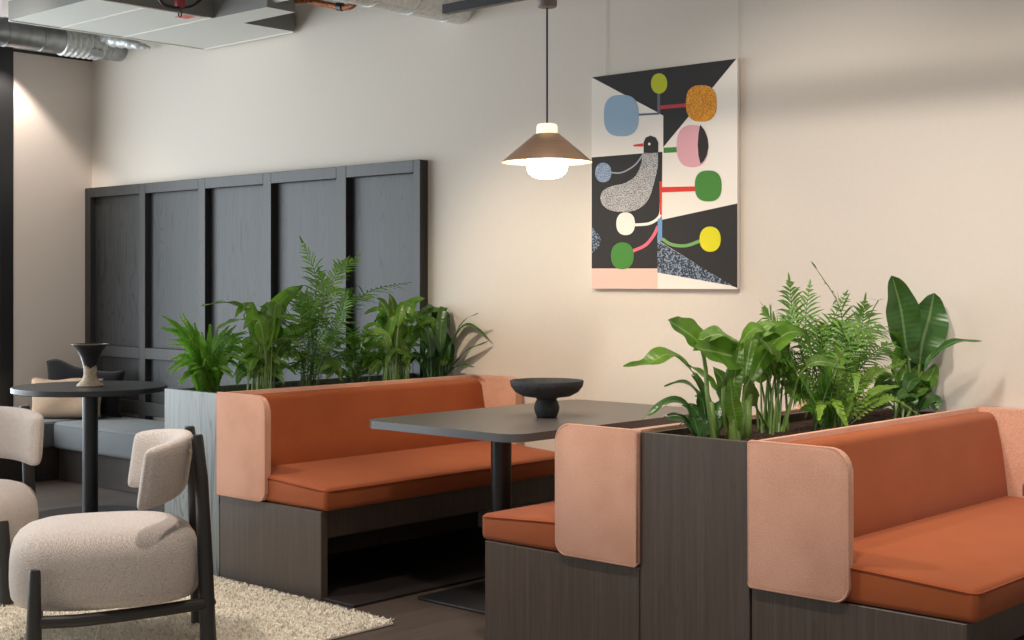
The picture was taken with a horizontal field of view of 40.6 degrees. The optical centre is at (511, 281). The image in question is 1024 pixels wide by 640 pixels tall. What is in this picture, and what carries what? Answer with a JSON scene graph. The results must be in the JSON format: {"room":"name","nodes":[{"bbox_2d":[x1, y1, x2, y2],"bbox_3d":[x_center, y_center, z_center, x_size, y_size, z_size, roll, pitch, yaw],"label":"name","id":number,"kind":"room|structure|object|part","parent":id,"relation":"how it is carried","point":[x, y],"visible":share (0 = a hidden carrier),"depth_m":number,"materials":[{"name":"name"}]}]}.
{"room":"common room","nodes":[
{"label":"common room","id":0,"kind":"room"},
{"bbox_2d":[2,0,91,409],"bbox_3d":[-3.258,-0.350,9.723,0.150,3.300,0.600,0,0,43],"label":"wall","id":1,"kind":"structure","parent":0,"point":[52,96],"depth_m":9.64,"materials":[{"name":"paint"}]},
{"bbox_2d":[0,46,12,406],"bbox_3d":[-3.457,-0.175,9.431,0.072,2.950,0.100,0,0,43],"label":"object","id":2,"kind":"structure","parent":1,"relation":"attached to","point":[6,53],"depth_m":9.40,"materials":[{"name":"black"}]},
{"bbox_2d":[13,49,91,61],"bbox_3d":[-3.204,-1.582,9.674,0.020,0.020,0.600,0,0,43],"label":"trim","id":3,"kind":"structure","parent":1,"relation":"attached to","point":[14,50],"depth_m":9.63,"materials":[{"name":"black metal"}]},
{"bbox_2d":[35,479,1023,639],"bbox_3d":[-1.807,1.350,2.616,12.200,0.100,9.410,0,0,43],"label":"floor","id":4,"kind":"structure","parent":0,"point":[414,618],"depth_m":5.47,"materials":[{"name":"wood"}]},
{"bbox_2d":[0,416,111,482],"bbox_3d":[-3.288,1.109,9.187,0.501,0.383,1.291,0,0,43],"label":"bench","id":5,"kind":"object","parent":4,"relation":"on","point":[48,468],"visible":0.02,"depth_m":9.08,"materials":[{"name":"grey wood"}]},
{"bbox_2d":[31,377,103,418],"bbox_3d":[-2.987,0.784,9.291,0.530,0.282,0.173,0,0,9],"label":"throw pillow","id":6,"kind":"object","parent":5,"relation":"on","point":[48,407],"visible":0.41,"depth_m":9.23,"materials":[{"name":"beige fabric"}]},
{"bbox_2d":[43,416,111,447],"bbox_3d":[-3.288,1.004,9.187,0.500,0.173,1.290,0,0,43],"label":"seat cushion","id":7,"kind":"object","parent":5,"relation":"on","point":[48,441],"depth_m":9.11,"materials":[{"name":"grey fabric"}]},
{"bbox_2d":[10,381,167,518],"bbox_3d":[-2.323,0.935,7.629,0.828,0.727,0.828,0,0,43],"label":"round table","id":8,"kind":"object","parent":4,"relation":"on","point":[89,395],"visible":0.67,"depth_m":7.59,"materials":[{"name":"black metal"}]},
{"bbox_2d":[71,343,108,386],"bbox_3d":[-2.312,0.455,7.592,0.198,0.233,0.198,0,0,43],"label":"vase","id":9,"kind":"object","parent":8,"relation":"on","point":[90,353],"visible":1,"depth_m":7.55,"materials":[{"name":"grey ceramic"}]},
{"bbox_3d":[-2.323,0.945,7.629,0.084,0.683,0.084,0,0,43],"label":"post","id":10,"kind":"part","parent":8,"relation":"part of","materials":[{"name":"black metal"}]},
{"bbox_2d":[54,417,164,493],"bbox_3d":[-1.801,1.109,8.335,2.806,0.383,0.536,0,0,43],"label":"bench","id":11,"kind":"object","parent":4,"relation":"on","point":[116,435],"visible":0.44,"depth_m":8.76,"materials":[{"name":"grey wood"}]},
{"bbox_2d":[46,359,125,417],"bbox_3d":[-2.919,0.724,9.441,0.576,0.393,0.147,0,0,8],"label":"throw pillow","id":12,"kind":"object","parent":11,"relation":"on","point":[57,369],"visible":0.34,"depth_m":9.41,"materials":[{"name":"black fabric"}]},
{"bbox_2d":[54,417,164,459],"bbox_3d":[-1.801,1.004,8.335,2.805,0.173,0.535,0,0,43],"label":"seat cushion","id":13,"kind":"object","parent":11,"relation":"on","point":[116,435],"depth_m":8.85,"materials":[{"name":"grey fabric"}]},
{"bbox_2d":[0,576,393,639],"bbox_3d":[-2.325,1.286,5.231,2.771,0.025,2.599,0,0,43],"label":"shag rug","id":14,"kind":"object","parent":4,"relation":"on","point":[242,612],"visible":0.42,"depth_m":5.22,"materials":[{"name":"beige fabric"}]},
{"bbox_2d":[0,405,43,604],"bbox_3d":[-2.314,0.911,5.814,0.712,0.741,0.698,0,0,6],"label":"lounge chair","id":15,"kind":"object","parent":14,"relation":"on","point":[22,428],"visible":0.75,"depth_m":5.87,"materials":[{"name":"beige fabric"}]},
{"bbox_3d":[-2.015,1.116,5.520,0.061,0.330,0.056,0,0,6],"label":"leg","id":16,"kind":"part","parent":15,"relation":"part of","materials":[{"name":"black wood"}]},
{"bbox_3d":[-2.316,0.978,5.790,0.590,0.272,0.650,0,0,6],"label":"seat","id":17,"kind":"part","parent":15,"relation":"part of","materials":[{"name":"beige fabric"}]},
{"bbox_3d":[-2.297,0.661,5.988,0.618,0.234,0.214,0,0,6],"label":"backrest","id":18,"kind":"part","parent":15,"relation":"part of","materials":[{"name":"beige fabric"}]},
{"bbox_3d":[-2.129,0.911,6.104,0.057,0.741,0.089,0,0,39],"label":"leg","id":19,"kind":"part","parent":15,"relation":"part of","materials":[{"name":"black wood"}]},
{"bbox_2d":[9,426,216,639],"bbox_3d":[-1.432,0.911,4.964,0.698,0.741,0.712,0,0,-18],"label":"lounge chair","id":20,"kind":"object","parent":14,"relation":"on","point":[114,559],"visible":1,"depth_m":4.75,"materials":[{"name":"beige fabric"}]},
{"bbox_3d":[-1.579,1.116,4.572,0.056,0.330,0.061,0,0,-18],"label":"leg","id":21,"kind":"part","parent":20,"relation":"part of","materials":[{"name":"black wood"}]},
{"bbox_3d":[-1.454,0.978,4.957,0.650,0.272,0.590,0,0,-18],"label":"seat","id":22,"kind":"part","parent":20,"relation":"part of","materials":[{"name":"beige fabric"}]},
{"bbox_3d":[-1.319,1.133,4.743,0.619,0.055,0.052,0,0,-33],"label":"rail","id":23,"kind":"part","parent":20,"relation":"part of","materials":[{"name":"black wood"}]},
{"bbox_3d":[-1.266,0.661,5.020,0.214,0.234,0.618,0,0,-18],"label":"backrest","id":24,"kind":"part","parent":20,"relation":"part of","materials":[{"name":"beige fabric"}]},
{"bbox_3d":[-1.190,0.911,5.210,0.057,0.741,0.089,0,0,38],"label":"leg","id":25,"kind":"part","parent":20,"relation":"part of","materials":[{"name":"black wood"}]},
{"bbox_3d":[-1.091,0.911,4.913,0.089,0.741,0.057,0,0,15],"label":"leg","id":26,"kind":"part","parent":20,"relation":"part of","materials":[{"name":"black wood"}]},
{"bbox_2d":[165,373,435,575],"bbox_3d":[-0.901,0.896,6.861,0.425,0.808,1.625,0,0,43],"label":"planter box","id":27,"kind":"object","parent":4,"relation":"on","point":[184,407],"visible":0.12,"depth_m":6.25,"materials":[{"name":"grey wood"}]},
{"bbox_2d":[161,313,250,392],"bbox_3d":[-1.360,0.337,6.328,0.508,0.395,0.364,0,0,-40],"label":"fern","id":28,"kind":"object","parent":27,"relation":"on","point":[207,362],"visible":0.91,"depth_m":6.31,"materials":[{"name":"green plant"}]},
{"bbox_2d":[201,285,316,389],"bbox_3d":[-1.185,0.275,6.546,0.245,0.521,0.670,0,0,25],"label":"plant","id":29,"kind":"object","parent":27,"relation":"on","point":[269,341],"visible":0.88,"depth_m":6.48,"materials":[{"name":"green plant"}]},
{"bbox_2d":[281,235,410,386],"bbox_3d":[-0.793,0.151,6.960,0.344,0.764,1.088,0,0,43],"label":"potted fern","id":30,"kind":"object","parent":27,"relation":"on","point":[333,341],"visible":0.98,"depth_m":6.80,"materials":[{"name":"green plant"}]},
{"bbox_2d":[318,326,384,383],"bbox_3d":[-0.788,0.379,6.938,0.244,0.312,0.559,0,0,20],"label":"bushy palm","id":31,"kind":"object","parent":27,"relation":"on","point":[376,366],"visible":0.88,"depth_m":6.96,"materials":[{"name":"green plant"}]},
{"bbox_2d":[361,294,438,380],"bbox_3d":[-0.595,0.296,7.187,0.227,0.481,0.702,0,0,24],"label":"peace lily","id":32,"kind":"object","parent":27,"relation":"on","point":[394,321],"visible":0.89,"depth_m":7.13,"materials":[{"name":"green plant"}]},
{"bbox_2d":[407,304,488,377],"bbox_3d":[-0.376,0.328,7.262,0.458,0.418,0.304,0,0,43],"label":"fern","id":33,"kind":"object","parent":27,"relation":"in","point":[438,349],"visible":0.8,"depth_m":7.34,"materials":[{"name":"green plant"}]},
{"bbox_2d":[216,374,554,607],"bbox_3d":[-0.421,0.892,6.410,0.894,0.817,1.642,0,0,43],"label":"bench","id":34,"kind":"object","parent":4,"relation":"on","point":[317,502],"visible":0.9,"depth_m":6.19,"materials":[{"name":"brown wood"}]},
{"bbox_3d":[-1.165,0.710,6.003,0.341,0.446,0.036,0,0,43],"label":"panel","id":35,"kind":"part","parent":34,"relation":"part of","materials":[{"name":"fabric"}]},
{"bbox_3d":[-1.022,1.119,5.897,0.693,0.362,0.036,0,0,43],"label":"panel","id":36,"kind":"part","parent":34,"relation":"part of","materials":[{"name":"brown wood"}]},
{"bbox_3d":[-0.721,0.712,6.711,0.020,0.452,1.603,0,0,43],"label":"panel","id":37,"kind":"part","parent":34,"relation":"part of","materials":[{"name":"fabric"}]},
{"bbox_2d":[251,378,484,465],"bbox_3d":[-0.683,0.681,6.646,0.122,0.358,1.523,0,0,43],"label":"cushion","id":38,"kind":"object","parent":34,"relation":"on","point":[318,423],"depth_m":6.54,"materials":[{"name":"orange fabric"}]},
{"bbox_3d":[-0.404,1.294,6.410,0.868,0.012,1.619,0,0,43],"label":"floor plate","id":39,"kind":"part","parent":34,"relation":"part of","materials":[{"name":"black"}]},
{"bbox_2d":[264,440,554,510],"bbox_3d":[-0.477,0.875,6.434,0.668,0.123,1.558,0,0,43],"label":"seat cushion","id":40,"kind":"object","parent":34,"relation":"on","point":[373,477],"depth_m":6.16,"materials":[{"name":"orange fabric"}]},
{"bbox_3d":[-0.090,0.710,7.175,0.341,0.446,0.054,0,0,43],"label":"wall panel","id":41,"kind":"part","parent":34,"relation":"part of","materials":[{"name":"fabric"}]},
{"bbox_2d":[370,400,688,613],"bbox_3d":[0.157,0.931,5.879,0.850,0.736,1.365,0,0,43],"label":"dining table","id":42,"kind":"object","parent":4,"relation":"on","point":[503,426],"visible":0.41,"depth_m":5.66,"materials":[{"name":"grey laminate"}]},
{"bbox_3d":[-0.042,1.294,5.699,0.490,0.011,0.510,0,0,43],"label":"plate","id":43,"kind":"part","parent":42,"relation":"part of","materials":[{"name":"black metal"}]},
{"bbox_3d":[-0.045,0.942,5.701,0.086,0.693,0.086,0,0,43],"label":"post","id":44,"kind":"part","parent":42,"relation":"part of","materials":[{"name":"black metal"}]},
{"bbox_2d":[510,378,583,417],"bbox_3d":[0.145,0.486,5.774,0.308,0.153,0.308,0,0,43],"label":"footed bowl","id":45,"kind":"object","parent":42,"relation":"on","point":[546,391],"visible":1,"depth_m":5.70,"materials":[{"name":"black ceramic"}]},
{"bbox_2d":[482,398,861,639],"bbox_3d":[0.693,0.892,5.387,0.734,0.817,1.642,0,0,43],"label":"bench","id":46,"kind":"object","parent":4,"relation":"on","point":[567,567],"visible":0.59,"depth_m":4.72,"materials":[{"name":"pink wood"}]},
{"bbox_2d":[483,501,557,550],"bbox_3d":[0.660,0.875,5.390,0.675,0.123,1.558,0,0,43],"label":"seat cushion","id":47,"kind":"object","parent":46,"relation":"on","point":[532,527],"depth_m":4.93,"materials":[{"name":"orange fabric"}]},
{"bbox_3d":[0.172,1.119,4.801,0.700,0.362,0.036,0,0,43],"label":"panel","id":48,"kind":"part","parent":46,"relation":"part of","materials":[{"name":"brown wood"}]},
{"bbox_3d":[0.290,0.710,4.668,0.348,0.446,0.036,0,0,43],"label":"panel","id":49,"kind":"part","parent":46,"relation":"part of","materials":[{"name":"fabric"}]},
{"bbox_3d":[0.960,0.712,5.168,0.020,0.452,1.603,0,0,43],"label":"panel","id":50,"kind":"part","parent":46,"relation":"part of","materials":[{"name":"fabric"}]},
{"bbox_2d":[640,403,935,639],"bbox_3d":[1.125,0.896,5.002,0.421,0.808,1.625,0,0,43],"label":"planter box","id":51,"kind":"object","parent":4,"relation":"on","point":[694,586],"visible":0.41,"depth_m":4.42,"materials":[{"name":"brown wood"}]},
{"bbox_2d":[645,379,722,436],"bbox_3d":[0.585,0.430,4.567,0.333,0.211,0.123,0,0,-15],"label":"leaf plant","id":52,"kind":"object","parent":51,"relation":"on","point":[697,421],"visible":0.65,"depth_m":4.57,"materials":[{"name":"green plant"}]},
{"bbox_2d":[623,316,810,439],"bbox_3d":[0.749,0.324,4.628,0.859,0.425,0.186,0,0,-35],"label":"leaf plant","id":53,"kind":"object","parent":51,"relation":"on","point":[749,357],"visible":0.91,"depth_m":4.56,"materials":[{"name":"green plant"}]},
{"bbox_2d":[726,321,842,434],"bbox_3d":[0.926,0.335,4.772,0.215,0.404,0.567,0,0,43],"label":"leaf plant","id":54,"kind":"object","parent":51,"relation":"on","point":[770,419],"visible":0.76,"depth_m":4.73,"materials":[{"name":"green plant"}]},
{"bbox_2d":[759,262,903,430],"bbox_3d":[1.235,0.229,5.107,0.356,0.610,1.184,0,0,43],"label":"fern","id":55,"kind":"object","parent":51,"relation":"on","point":[845,336],"visible":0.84,"depth_m":5.01,"materials":[{"name":"green plant"}]},
{"bbox_2d":[800,342,919,428],"bbox_3d":[1.282,0.374,5.046,0.173,0.322,0.823,0,0,40],"label":"fern","id":56,"kind":"object","parent":51,"relation":"on","point":[844,411],"visible":0.81,"depth_m":4.99,"materials":[{"name":"green plant"}]},
{"bbox_2d":[872,276,979,418],"bbox_3d":[1.515,0.256,5.394,0.500,0.562,0.354,0,0,-23],"label":"rubber plant","id":57,"kind":"object","parent":51,"relation":"in","point":[921,329],"visible":0.86,"depth_m":5.48,"materials":[{"name":"green plant"}]},
{"bbox_2d":[747,406,1023,639],"bbox_3d":[1.542,0.892,4.608,0.724,0.817,1.642,0,0,43],"label":"bench","id":58,"kind":"object","parent":4,"relation":"on","point":[912,527],"visible":1,"depth_m":4.19,"materials":[{"name":"orange leather"}]},
{"bbox_3d":[0.860,0.710,4.145,0.338,0.446,0.036,0,0,43],"label":"panel","id":59,"kind":"part","parent":58,"relation":"part of","materials":[{"name":"fabric"}]},
{"bbox_3d":[1.003,1.119,4.038,0.690,0.362,0.036,0,0,43],"label":"panel","id":60,"kind":"part","parent":58,"relation":"part of","materials":[{"name":"brown wood"}]},
{"bbox_3d":[1.305,0.712,4.851,0.020,0.452,1.603,0,0,43],"label":"panel","id":61,"kind":"part","parent":58,"relation":"part of","materials":[{"name":"fabric"}]},
{"bbox_2d":[786,412,1007,537],"bbox_3d":[1.343,0.681,4.786,0.122,0.358,1.523,0,0,43],"label":"cushion","id":62,"kind":"object","parent":58,"relation":"on","point":[910,470],"depth_m":4.83,"materials":[{"name":"orange fabric"}]},
{"bbox_2d":[844,496,1023,622],"bbox_3d":[1.548,0.875,4.575,0.665,0.123,1.558,0,0,43],"label":"seat cushion","id":63,"kind":"object","parent":58,"relation":"on","point":[962,561],"depth_m":4.07,"materials":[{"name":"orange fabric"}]},
{"bbox_3d":[1.935,0.710,5.316,0.338,0.446,0.054,0,0,43],"label":"wall panel","id":64,"kind":"part","parent":58,"relation":"part of","materials":[{"name":"fabric"}]},
{"bbox_2d":[92,0,1023,526],"bbox_3d":[1.379,-0.350,5.976,12.050,3.300,0.150,0,0,43],"label":"wall","id":65,"kind":"structure","parent":0,"point":[880,140],"depth_m":6.60,"materials":[{"name":"paint"}]},
{"bbox_2d":[85,160,427,419],"bbox_3d":[-1.747,0.318,8.702,3.442,1.965,0.059,0,0,43],"label":"wood panelling","id":66,"kind":"object","parent":65,"relation":"attached to","point":[170,249],"visible":0.48,"depth_m":8.72,"materials":[{"name":"black wood"}]},
{"bbox_3d":[-2.720,-0.077,9.623,0.621,1.039,0.017,0,0,43],"label":"panel","id":67,"kind":"part","parent":66,"relation":"part of","materials":[{"name":"grey wood"}]},
{"bbox_3d":[-2.720,0.664,9.623,0.621,0.291,0.017,0,0,43],"label":"panel","id":68,"kind":"part","parent":66,"relation":"part of","materials":[{"name":"grey wood"}]},
{"bbox_3d":[-2.211,0.664,9.156,0.611,0.291,0.017,0,0,43],"label":"panel","id":69,"kind":"part","parent":66,"relation":"part of","materials":[{"name":"grey wood"}]},
{"bbox_3d":[-2.211,-0.077,9.156,0.611,1.039,0.017,0,0,43],"label":"panel","id":70,"kind":"part","parent":66,"relation":"part of","materials":[{"name":"grey wood"}]},
{"bbox_3d":[-1.707,0.664,8.694,0.602,0.291,0.017,0,0,43],"label":"panel","id":71,"kind":"part","parent":66,"relation":"part of","materials":[{"name":"grey wood"}]},
{"bbox_3d":[-1.707,-0.077,8.694,0.602,1.039,0.017,0,0,43],"label":"panel","id":72,"kind":"part","parent":66,"relation":"part of","materials":[{"name":"grey wood"}]},
{"bbox_3d":[-1.204,-0.077,8.232,0.606,1.039,0.017,0,0,43],"label":"panel","id":73,"kind":"part","parent":66,"relation":"part of","materials":[{"name":"grey wood"}]},
{"bbox_3d":[-1.204,0.664,8.232,0.606,0.291,0.017,0,0,43],"label":"panel","id":74,"kind":"part","parent":66,"relation":"part of","materials":[{"name":"grey wood"}]},
{"bbox_3d":[-0.711,-0.077,7.779,0.557,1.039,0.017,0,0,43],"label":"panel","id":75,"kind":"part","parent":66,"relation":"part of","materials":[{"name":"grey wood"}]},
{"bbox_2d":[592,0,739,288],"bbox_3d":[0.703,-0.824,6.473,0.838,1.712,0.023,0,0,43],"label":"painting","id":76,"kind":"object","parent":65,"relation":"attached to","point":[666,141],"visible":1,"depth_m":6.44,"materials":[{"name":"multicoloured paper"}]},
{"bbox_3d":[-1.807,-2.075,2.616,12.200,0.150,9.410,0,0,43],"label":"ceiling","id":77,"kind":"structure","parent":0,"visible":0},
{"bbox_2d":[0,17,150,61],"bbox_3d":[-3.367,-1.760,8.694,0.605,0.481,2.257,0,0,43],"label":"spiral duct","id":78,"kind":"object","parent":77,"relation":"hanging from","point":[61,42],"visible":0.74,"depth_m":9.24,"materials":[{"name":"metal"}]},
{"bbox_2d":[8,0,294,49],"bbox_3d":[-1.919,-1.747,7.961,1.405,0.506,1.335,0,0,43],"label":"ceiling panel","id":79,"kind":"object","parent":77,"relation":"hanging from","point":[210,24],"visible":0.99,"depth_m":7.94,"materials":[{"name":"white"}]},
{"bbox_2d":[174,0,185,17],"bbox_3d":[-1.812,-1.721,7.564,0.060,0.557,0.060,0,0,43],"label":"sprinkler","id":80,"kind":"object","parent":77,"relation":"hanging from","point":[180,3],"visible":1,"depth_m":7.55,"materials":[{"name":"red metal"}]},
{"bbox_2d":[294,0,356,10],"bbox_3d":[-1.125,-1.739,7.646,0.742,0.522,0.118,0,0,28],"label":"hose","id":81,"kind":"object","parent":77,"relation":"hanging from","point":[338,6],"visible":0.76,"depth_m":7.60,"materials":[{"name":"orange metal"}]},
{"bbox_2d":[334,0,473,23],"bbox_3d":[-1.174,-1.685,6.410,0.258,0.629,2.657,0,0,43],"label":"spiral duct","id":82,"kind":"object","parent":77,"relation":"hanging from","point":[429,9],"visible":0.89,"depth_m":7.08,"materials":[{"name":"metal"}]},
{"bbox_2d":[442,0,524,14],"bbox_3d":[1.729,-1.615,4.494,5.530,0.770,0.040,0,0,43],"label":"track","id":83,"kind":"object","parent":77,"relation":"hanging from","point":[465,5],"visible":1,"depth_m":6.23,"materials":[{"name":"black"}]},
{"bbox_2d":[502,0,591,178],"bbox_3d":[0.150,-0.836,5.943,0.388,0.786,0.388,0,0,43],"label":"pendant lamp","id":84,"kind":"object","parent":83,"relation":"hanging from","point":[547,154],"visible":1,"depth_m":5.87,"materials":[{"name":"brown metal"}]},
{"bbox_3d":[0.150,-0.575,5.943,0.388,0.124,0.388,0,0,43],"label":"lamp shade","id":85,"kind":"part","parent":84,"relation":"part of","materials":[{"name":"brown metal"}]},
{"bbox_2d":[526,158,567,178],"bbox_3d":[0.150,-0.499,5.943,0.178,0.113,0.178,0,0,43],"label":"diffuser","id":86,"kind":"object","parent":84,"relation":"attached to","point":[541,168],"depth_m":5.88,"materials":[{"name":"beige glass"}]},
{"bbox_3d":[0.150,-0.935,5.943,0.009,0.511,0.009,0,0,43],"label":"cord","id":87,"kind":"part","parent":84,"relation":"part of","materials":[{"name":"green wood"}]},
{"bbox_3d":[-1.518,-1.830,7.515,0.600,0.340,0.230,0,0,43],"label":"cable tray","id":88,"kind":"object","parent":77,"relation":"hanging from","visible":0},
{"bbox_2d":[158,0,201,9],"bbox_3d":[-1.816,-1.633,7.545,0.018,0.303,0.374,0,0,43],"label":"cable loop","id":89,"kind":"object","parent":88,"relation":"hanging from","point":[196,3],"visible":1,"depth_m":7.54,"materials":[{"name":"black"}]}
]}

